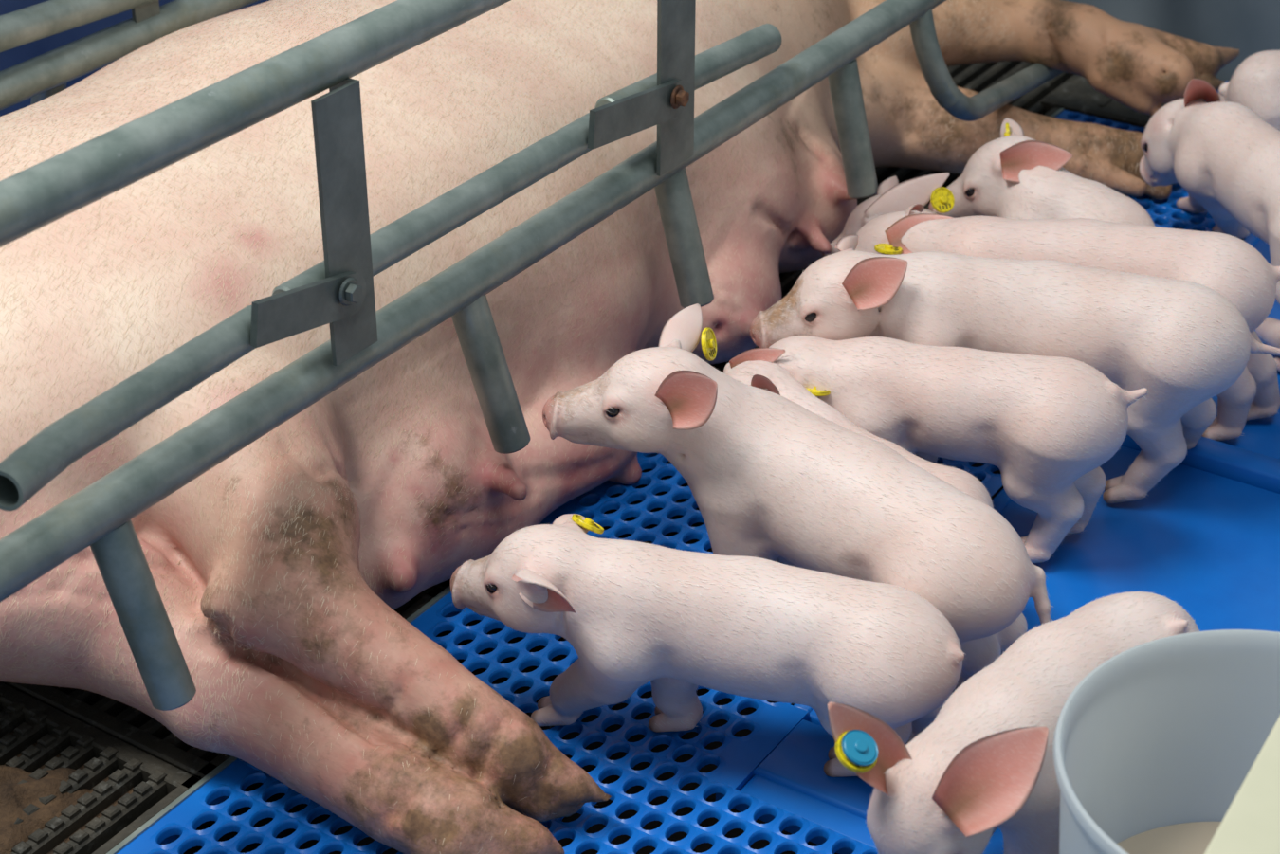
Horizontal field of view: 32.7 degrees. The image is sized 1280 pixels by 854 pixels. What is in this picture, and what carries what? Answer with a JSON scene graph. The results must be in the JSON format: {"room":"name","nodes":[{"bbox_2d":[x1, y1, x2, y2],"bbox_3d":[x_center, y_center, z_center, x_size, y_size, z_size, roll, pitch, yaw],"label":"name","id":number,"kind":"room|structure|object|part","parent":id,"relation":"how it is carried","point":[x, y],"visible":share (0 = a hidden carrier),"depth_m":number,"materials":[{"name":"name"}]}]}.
{"room":"farm building","nodes":[
{"label":"farm building","id":0,"kind":"room"},
{"bbox_2d":[0,0,270,116],"bbox_3d":[-0.903,-0.125,2.158,0.038,0.760,3.200,19,36,28],"label":"wall","id":1,"kind":"structure","parent":0,"point":[9,58],"depth_m":2.40,"materials":[{"name":"blue"}]},
{"bbox_2d":[0,60,1279,853],"bbox_3d":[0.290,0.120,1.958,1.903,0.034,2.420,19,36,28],"label":"floor","id":2,"kind":"structure","parent":0,"point":[737,759],"depth_m":1.76,"materials":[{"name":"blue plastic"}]},
{"bbox_2d":[0,730,133,853],"bbox_3d":[-0.492,0.289,1.661,0.150,0.028,0.170,19,36,28],"label":"manure","id":3,"kind":"object","parent":2,"relation":"on","point":[14,797],"visible":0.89,"depth_m":1.66,"materials":[{"name":"brown soil"}]},
{"bbox_2d":[106,108,1064,853],"bbox_3d":[-0.060,0.068,2.048,0.004,0.022,2.208,19,36,28],"label":"trim","id":4,"kind":"structure","parent":2,"relation":"attached to","point":[229,760],"depth_m":1.68,"materials":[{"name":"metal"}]},
{"bbox_2d":[0,0,1239,853],"bbox_3d":[-0.059,-0.258,2.214,0.923,0.369,1.916,19,36,28],"label":"sow","id":5,"kind":"object","parent":2,"relation":"on","point":[281,572],"visible":0.65,"depth_m":1.84,"materials":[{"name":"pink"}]},
{"bbox_2d":[450,513,966,777],"bbox_3d":[0.044,0.178,1.652,0.398,0.197,0.152,5,31,8],"label":"piglet","id":6,"kind":"object","parent":2,"relation":"on","point":[633,614],"visible":0.94,"depth_m":1.60,"materials":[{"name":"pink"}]},
{"bbox_2d":[542,303,1054,690],"bbox_3d":[0.139,0.071,1.747,0.419,0.284,0.174,15,34,23],"label":"piglet","id":7,"kind":"object","parent":2,"relation":"on","point":[769,477],"visible":0.77,"depth_m":1.69,"materials":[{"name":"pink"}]},
{"bbox_2d":[723,347,993,509],"bbox_3d":[0.176,0.059,1.857,0.295,0.191,0.098,26,40,36],"label":"piglet","id":8,"kind":"object","parent":2,"relation":"on","point":[758,368],"visible":0.17,"depth_m":1.85,"materials":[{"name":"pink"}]},
{"bbox_2d":[821,172,954,257],"bbox_3d":[0.309,-0.174,2.261,0.262,0.177,0.110,19,36,28],"label":"piglet","id":9,"kind":"object","parent":2,"relation":"on","point":[891,196],"visible":0.12,"depth_m":2.24,"materials":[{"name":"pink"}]},
{"bbox_2d":[768,334,1148,563],"bbox_3d":[0.250,0.013,1.931,0.377,0.194,0.122,8,32,13],"label":"piglet","id":10,"kind":"object","parent":2,"relation":"on","point":[1049,425],"visible":0.74,"depth_m":1.87,"materials":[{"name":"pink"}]},
{"bbox_2d":[827,590,1200,853],"bbox_3d":[0.274,0.233,1.521,0.128,0.238,0.356,26,39,36],"label":"piglet","id":11,"kind":"object","parent":2,"relation":"on","point":[985,764],"visible":0.62,"depth_m":1.43,"materials":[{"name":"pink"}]},
{"bbox_2d":[749,234,1279,503],"bbox_3d":[0.341,-0.047,1.980,0.483,0.248,0.172,-2,31,-3],"label":"piglet","id":12,"kind":"object","parent":2,"relation":"on","point":[1184,342],"visible":0.8,"depth_m":1.93,"materials":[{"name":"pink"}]},
{"bbox_2d":[928,117,1154,226],"bbox_3d":[0.424,-0.203,2.281,0.255,0.206,0.125,26,40,36],"label":"piglet","id":13,"kind":"object","parent":2,"relation":"on","point":[1014,175],"visible":0.39,"depth_m":2.23,"materials":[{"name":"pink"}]},
{"bbox_2d":[855,203,1279,440],"bbox_3d":[0.393,-0.102,2.098,0.466,0.220,0.144,7,31,11],"label":"piglet","id":14,"kind":"object","parent":2,"relation":"on","point":[1225,264],"visible":0.43,"depth_m":2.02,"materials":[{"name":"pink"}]},
{"bbox_2d":[1053,629,1279,853],"bbox_3d":[0.383,0.315,1.353,0.275,0.270,0.275,19,36,28],"label":"bucket","id":15,"kind":"object","parent":2,"relation":"on","point":[1166,731],"visible":0.97,"depth_m":1.41,"materials":[{"name":"white plastic"}]},
{"bbox_2d":[1116,822,1221,853],"bbox_3d":[0.383,0.369,1.385,0.234,0.105,0.234,19,36,28],"label":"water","id":16,"kind":"object","parent":15,"relation":"in","point":[1186,838],"visible":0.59,"depth_m":1.44,"materials":[{"name":"beige liquid"}]},
{"bbox_2d":[1204,715,1279,853],"bbox_3d":[0.412,0.212,1.251,0.120,0.012,0.480,17,35,26],"label":"board","id":17,"kind":"object","parent":15,"relation":"on","point":[1251,825],"visible":1,"depth_m":1.23,"materials":[{"name":"beige"}]},
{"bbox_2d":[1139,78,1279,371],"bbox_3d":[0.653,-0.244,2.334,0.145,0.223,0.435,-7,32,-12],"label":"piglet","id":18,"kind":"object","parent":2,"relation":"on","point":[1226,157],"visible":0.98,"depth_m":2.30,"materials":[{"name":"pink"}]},
{"bbox_2d":[1218,49,1279,130],"bbox_3d":[0.787,-0.375,2.597,0.201,0.177,0.161,-1,31,-2],"label":"piglet","id":19,"kind":"object","parent":2,"relation":"on","point":[1254,84],"visible":0.42,"depth_m":2.52,"materials":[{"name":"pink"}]},
{"bbox_2d":[1254,315,1279,348],"bbox_3d":[0.722,-0.078,2.075,0.346,0.203,0.288,19,36,28],"label":"piglet","id":20,"kind":"object","parent":2,"relation":"on","point":[1268,331],"visible":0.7,"depth_m":2.22,"materials":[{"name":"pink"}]},
{"bbox_2d":[1064,0,1279,239],"bbox_3d":[1.007,-0.541,2.737,2.020,0.880,0.037,19,36,28],"label":"wall","id":21,"kind":"structure","parent":0,"point":[1250,27],"depth_m":2.91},
{"bbox_2d":[0,0,259,110],"bbox_3d":[-0.513,-0.477,2.311,0.113,0.438,2.650,19,36,28],"label":"crate","id":22,"kind":"object","parent":21,"relation":"attached to","point":[39,78],"visible":0.5,"depth_m":2.18,"materials":[{"name":"metal"}]},
{"bbox_3d":[-0.519,-0.514,2.209,0.025,0.235,0.034,19,36,28],"label":"post","id":23,"kind":"part","parent":22,"relation":"part of","materials":[{"name":"metal"}]},
{"bbox_2d":[0,0,1063,711],"bbox_3d":[0.050,-0.276,1.997,0.075,0.495,2.650,19,36,28],"label":"crate","id":24,"kind":"object","parent":21,"relation":"attached to","point":[338,291],"visible":0.98,"depth_m":1.60,"materials":[{"name":"metal"}]},
{"bbox_3d":[0.035,-0.463,1.896,0.036,0.036,2.650,19,36,28],"label":"rail","id":25,"kind":"part","parent":24,"relation":"part of","materials":[{"name":"metal"}]},
{"bbox_3d":[-0.240,-0.088,1.581,0.006,0.052,0.121,19,36,28],"label":"bracket plate","id":26,"kind":"part","parent":24,"relation":"part of","materials":[{"name":"metal"}]},
{"bbox_3d":[-0.225,-0.150,1.604,0.026,0.212,0.048,19,36,28],"label":"post","id":27,"kind":"part","parent":24,"relation":"part of","materials":[{"name":"metal"}]},
{"bbox_3d":[-0.001,-0.274,1.891,0.006,0.049,0.149,19,36,28],"label":"bracket plate","id":28,"kind":"part","parent":24,"relation":"part of","materials":[{"name":"metal"}]},
{"bbox_3d":[0.023,-0.358,1.916,0.026,0.272,0.056,19,36,28],"label":"post","id":29,"kind":"part","parent":24,"relation":"part of","materials":[{"name":"metal"}]}
]}

